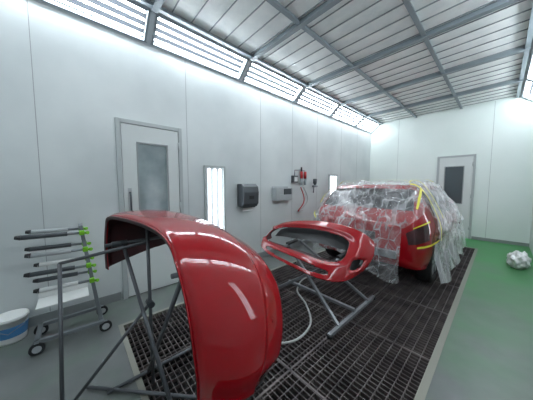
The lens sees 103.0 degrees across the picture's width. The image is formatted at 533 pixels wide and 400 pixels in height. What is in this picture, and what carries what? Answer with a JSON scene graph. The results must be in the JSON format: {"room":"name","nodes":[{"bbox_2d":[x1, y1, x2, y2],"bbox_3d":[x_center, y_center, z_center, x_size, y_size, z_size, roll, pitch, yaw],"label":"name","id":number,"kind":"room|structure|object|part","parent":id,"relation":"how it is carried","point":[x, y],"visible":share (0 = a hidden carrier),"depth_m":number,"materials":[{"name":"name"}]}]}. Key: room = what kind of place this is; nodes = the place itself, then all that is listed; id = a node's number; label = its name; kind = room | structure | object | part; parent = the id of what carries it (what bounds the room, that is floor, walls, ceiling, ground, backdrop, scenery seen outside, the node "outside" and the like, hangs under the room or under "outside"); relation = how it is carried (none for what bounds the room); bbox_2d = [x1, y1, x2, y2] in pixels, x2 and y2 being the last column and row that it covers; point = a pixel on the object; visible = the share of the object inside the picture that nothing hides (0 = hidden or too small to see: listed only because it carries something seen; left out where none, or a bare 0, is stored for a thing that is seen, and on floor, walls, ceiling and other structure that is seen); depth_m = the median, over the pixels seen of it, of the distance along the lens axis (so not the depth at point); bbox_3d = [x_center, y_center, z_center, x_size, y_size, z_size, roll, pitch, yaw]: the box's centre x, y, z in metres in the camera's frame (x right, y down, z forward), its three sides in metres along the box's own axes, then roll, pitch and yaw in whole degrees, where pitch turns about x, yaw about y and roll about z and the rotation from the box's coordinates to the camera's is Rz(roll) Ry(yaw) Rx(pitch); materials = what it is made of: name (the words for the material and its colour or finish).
{"room":"car paint booth","nodes":[
{"label":"car paint booth","id":0,"kind":"room"},
{"bbox_2d":[0,0,370,316],"bbox_3d":[-0.144,-0.472,4.192,10.250,3.250,0.102,-4,5,-42],"label":"wall","id":1,"kind":"structure","parent":0,"point":[65,79],"depth_m":2.51,"materials":[{"name":"paint"}]},
{"bbox_2d":[114,117,183,298],"bbox_3d":[-1.527,0.117,2.883,0.790,2.260,0.040,-4,5,-42],"label":"frame","id":2,"kind":"object","parent":1,"relation":"attached to","point":[117,120],"visible":0.83,"depth_m":2.67,"materials":[{"name":"grey metal"}]},
{"bbox_2d":[120,123,179,296],"bbox_3d":[-1.509,0.139,2.864,0.678,2.189,0.094,-4,5,-42],"label":"leaf","id":3,"kind":"object","parent":1,"relation":"attached to","point":[162,264],"depth_m":2.83,"materials":[{"name":"grey paint"}]},
{"bbox_3d":[-1.703,0.057,2.663,0.040,0.410,0.067,-4,5,-42],"label":"handle","id":4,"kind":"part","parent":3,"relation":"part of","materials":[{"name":"black metal"}]},
{"bbox_2d":[136,142,169,210],"bbox_3d":[-1.521,-0.233,2.863,0.381,1.036,0.036,-4,5,-42],"label":"window","id":5,"kind":"structure","parent":3,"relation":"attached to","point":[152,158],"depth_m":2.85,"materials":[{"name":"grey glass"}]},
{"bbox_2d":[28,240,311,327],"bbox_3d":[-0.107,1.102,4.263,10.250,0.100,0.012,-4,5,-42],"label":"baseboard","id":6,"kind":"structure","parent":1,"relation":"attached to","point":[34,320],"depth_m":2.43,"materials":[{"name":"grey metal"}]},
{"bbox_2d":[204,165,225,230],"bbox_3d":[-0.842,0.083,3.496,0.370,1.280,0.050,-4,5,-42],"label":"wall light fixture","id":7,"kind":"object","parent":1,"relation":"attached to","point":[214,176],"visible":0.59,"depth_m":3.50,"materials":[{"name":"grey plastic"}]},
{"bbox_2d":[237,184,258,210],"bbox_3d":[-0.330,-0.046,3.839,0.340,0.490,0.214,-4,5,-42],"label":"paper towel dispenser","id":8,"kind":"object","parent":1,"relation":"attached to","point":[247,194],"visible":1,"depth_m":3.76,"materials":[{"name":"grey plastic"}]},
{"bbox_2d":[272,186,291,200],"bbox_3d":[0.335,-0.142,4.485,0.480,0.290,0.140,-4,5,-42],"label":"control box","id":9,"kind":"object","parent":1,"relation":"attached to","point":[279,193],"visible":1,"depth_m":4.39,"materials":[{"name":"grey"}]},
{"bbox_2d":[291,167,307,211],"bbox_3d":[0.779,-0.246,4.899,0.507,1.022,0.108,-3,5,-40],"label":"air line regulator","id":10,"kind":"object","parent":1,"relation":"attached to","point":[294,179],"visible":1,"depth_m":4.90,"materials":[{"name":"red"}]},
{"bbox_2d":[312,179,317,192],"bbox_3d":[1.193,-0.350,5.238,0.180,0.342,0.119,-4,5,-42],"label":"gun","id":11,"kind":"object","parent":1,"relation":"attached to","point":[314,180],"visible":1,"depth_m":5.18,"materials":[{"name":"grey metal"}]},
{"bbox_2d":[328,174,337,196],"bbox_3d":[1.858,-0.080,5.939,0.420,1.260,0.050,-4,5,-42],"label":"wall light fixture","id":12,"kind":"object","parent":1,"relation":"attached to","point":[332,179],"visible":0.43,"depth_m":5.89,"materials":[{"name":"grey plastic"}]},
{"bbox_2d":[0,238,532,399],"bbox_3d":[1.129,1.555,2.929,10.450,0.624,3.890,-4,5,-42],"label":"floor","id":13,"kind":"structure","parent":0,"point":[404,331],"depth_m":1.98,"materials":[{"name":"metal"}]},
{"bbox_2d":[0,308,29,346],"bbox_3d":[-2.397,1.195,1.988,0.245,0.235,0.250,-4,5,-42],"label":"bucket","id":14,"kind":"object","parent":13,"relation":"on","point":[13,323],"visible":1,"depth_m":1.95,"materials":[{"name":"white plastic"}]},
{"bbox_2d":[14,223,111,355],"bbox_3d":[-1.910,0.780,2.047,0.601,1.055,0.390,-4,5,-42],"label":"rack","id":15,"kind":"object","parent":13,"relation":"on","point":[47,296],"visible":0.96,"depth_m":2.02,"materials":[{"name":"grey metal"}]},
{"bbox_2d":[35,282,88,310],"bbox_3d":[-1.956,0.913,2.048,0.360,0.070,0.240,-4,5,-42],"label":"shelf","id":16,"kind":"object","parent":15,"relation":"attached to","point":[49,298],"depth_m":2.05,"materials":[{"name":"white plastic"}]},
{"bbox_3d":[-1.907,0.738,2.042,0.482,0.970,0.377,-4,5,-42],"label":"frame","id":17,"kind":"part","parent":15,"relation":"part of","materials":[{"name":"grey metal"}]},
{"bbox_2d":[57,229,262,399],"bbox_3d":[-0.724,0.760,1.465,1.082,1.162,1.063,-4,5,-42],"label":"stand","id":18,"kind":"object","parent":13,"relation":"on","point":[124,245],"visible":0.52,"depth_m":1.46,"materials":[{"name":"grey paint"}]},
{"bbox_3d":[-0.962,0.763,1.406,0.993,1.161,0.265,0,4,-2],"label":"support arm","id":19,"kind":"part","parent":18,"relation":"part of","materials":[{"name":"grey paint"}]},
{"bbox_2d":[104,210,282,399],"bbox_3d":[-0.563,0.512,1.469,1.435,0.864,0.615,3,5,41],"label":"bumper cover","id":20,"kind":"object","parent":18,"relation":"attached to","point":[231,296],"visible":0.98,"depth_m":0.99,"materials":[{"name":"red plastic"}]},
{"bbox_2d":[281,274,326,344],"bbox_3d":[0.385,1.256,2.509,0.495,0.021,2.240,3,5,32],"label":"air hose","id":21,"kind":"object","parent":13,"relation":"on","point":[300,296],"visible":0.59,"depth_m":2.17,"materials":[{"name":"grey rubber"}]},
{"bbox_2d":[278,238,375,339],"bbox_3d":[0.652,0.912,2.701,1.080,0.700,1.040,-4,5,-42],"label":"stand","id":22,"kind":"object","parent":13,"relation":"on","point":[330,334],"visible":0.66,"depth_m":2.51,"materials":[{"name":"grey metal"}]},
{"bbox_2d":[261,220,374,281],"bbox_3d":[0.484,0.539,2.768,0.704,0.514,1.591,-4,5,-42],"label":"bumper cover","id":23,"kind":"object","parent":22,"relation":"attached to","point":[358,246],"visible":1,"depth_m":2.48,"materials":[{"name":"red plastic"}]},
{"bbox_2d":[314,179,466,282],"bbox_3d":[2.832,0.359,4.495,4.174,1.549,2.000,-4,5,-42],"label":"car","id":24,"kind":"object","parent":13,"relation":"on","point":[410,226],"visible":0.91,"depth_m":3.09,"materials":[{"name":"red"}]},
{"bbox_2d":[506,250,531,269],"bbox_3d":[4.454,1.033,3.741,0.509,0.306,0.291,-4,5,-42],"label":"film","id":25,"kind":"object","parent":13,"relation":"on","point":[519,260],"visible":1,"depth_m":3.64,"materials":[{"name":"white plastic"}]},
{"bbox_2d":[151,0,532,122],"bbox_3d":[1.129,-2.352,2.652,10.250,0.142,3.230,-4,5,-42],"label":"ceiling","id":26,"kind":"structure","parent":0,"point":[213,10],"depth_m":3.06,"materials":[{"name":"metal"}]},
{"bbox_2d":[33,0,153,45],"bbox_3d":[-1.982,-2.132,2.153,1.450,0.349,0.388,-4,5,-42],"label":"light fixture","id":27,"kind":"object","parent":26,"relation":"attached to","point":[131,19],"visible":0.95,"depth_m":2.43,"materials":[{"name":"grey plastic"}]},
{"bbox_2d":[148,12,249,81],"bbox_3d":[-0.908,-2.200,3.124,1.450,0.349,0.388,-4,5,-42],"label":"light fixture","id":28,"kind":"object","parent":26,"relation":"attached to","point":[167,35],"visible":0.91,"depth_m":3.05,"materials":[{"name":"grey plastic"}]},
{"bbox_2d":[241,60,305,102],"bbox_3d":[0.166,-2.269,4.096,1.450,0.349,0.388,-4,5,-42],"label":"light fixture","id":29,"kind":"object","parent":26,"relation":"attached to","point":[256,75],"visible":0.87,"depth_m":4.06,"materials":[{"name":"grey"}]},
{"bbox_2d":[294,88,339,116],"bbox_3d":[1.240,-2.338,5.068,1.450,0.349,0.388,-4,5,-42],"label":"light fixture","id":30,"kind":"object","parent":26,"relation":"attached to","point":[310,99],"visible":0.86,"depth_m":5.07,"materials":[{"name":"grey plastic"}]},
{"bbox_2d":[136,0,532,124],"bbox_3d":[1.127,-2.266,2.657,10.254,0.095,3.030,-4,5,-42],"label":"ceiling slats","id":31,"kind":"object","parent":26,"relation":"attached to","point":[424,36],"depth_m":3.27,"materials":[{"name":"grey metal"}]},
{"bbox_2d":[330,104,364,126],"bbox_3d":[2.314,-2.407,6.039,1.450,0.349,0.388,-4,5,-42],"label":"light fixture","id":32,"kind":"object","parent":26,"relation":"attached to","point":[343,114],"visible":0.82,"depth_m":6.06,"materials":[{"name":"grey plastic"}]},
{"bbox_2d":[355,117,380,133],"bbox_3d":[3.314,-2.471,6.944,1.250,0.349,0.388,-4,5,-42],"label":"light fixture","id":33,"kind":"object","parent":26,"relation":"attached to","point":[368,125],"visible":0.81,"depth_m":6.99,"materials":[{"name":"grey"}]},
{"bbox_2d":[520,78,532,100],"bbox_3d":[5.610,-2.292,4.418,1.250,0.349,0.388,-4,5,-42],"label":"light fixture","id":34,"kind":"object","parent":26,"relation":"attached to","point":[527,86],"visible":0.8,"depth_m":4.61,"materials":[{"name":"grey plastic"}]},
{"bbox_2d":[524,45,532,80],"bbox_3d":[4.610,-2.228,3.513,1.450,0.349,0.388,-4,5,-42],"label":"light fixture","id":35,"kind":"object","parent":26,"relation":"attached to","point":[528,74],"visible":0.94,"depth_m":3.73,"materials":[{"name":"grey plastic"}]},
{"bbox_2d":[369,96,532,242],"bbox_3d":[4.962,-0.908,6.239,0.102,3.830,3.890,-4,5,-42],"label":"wall","id":36,"kind":"structure","parent":0,"point":[500,132],"depth_m":5.49,"materials":[{"name":"paint"}]},
{"bbox_2d":[438,156,472,237],"bbox_3d":[5.220,-0.078,5.917,0.030,2.189,0.688,-4,5,-42],"label":"leaf","id":37,"kind":"object","parent":36,"relation":"attached to","point":[464,208],"visible":0.59,"depth_m":5.75,"materials":[{"name":"grey paint"}]},
{"bbox_2d":[443,166,464,203],"bbox_3d":[5.203,-0.418,5.904,0.036,1.036,0.416,-4,5,-42],"label":"window","id":38,"kind":"structure","parent":37,"relation":"attached to","point":[453,175],"depth_m":5.89,"materials":[{"name":"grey glass"}]},
{"bbox_2d":[436,154,476,238],"bbox_3d":[5.216,-0.098,5.912,0.040,2.260,0.800,-4,5,-42],"label":"frame","id":39,"kind":"object","parent":36,"relation":"attached to","point":[474,155],"visible":0.83,"depth_m":5.66,"materials":[{"name":"grey metal"}]},
{"bbox_2d":[471,236,528,246],"bbox_3d":[4.925,0.965,6.330,0.012,0.080,3.678,-4,5,-42],"label":"baseboard","id":40,"kind":"structure","parent":36,"relation":"attached to","point":[472,237],"depth_m":5.29,"materials":[{"name":"grey metal"}]},
{"bbox_2d":[529,208,532,254],"bbox_3d":[2.401,-0.274,1.393,10.250,3.250,0.102,-4,5,-42],"label":"wall","id":41,"kind":"structure","parent":0,"point":[531,230],"depth_m":4.76,"materials":[{"name":"paint"}]}
]}

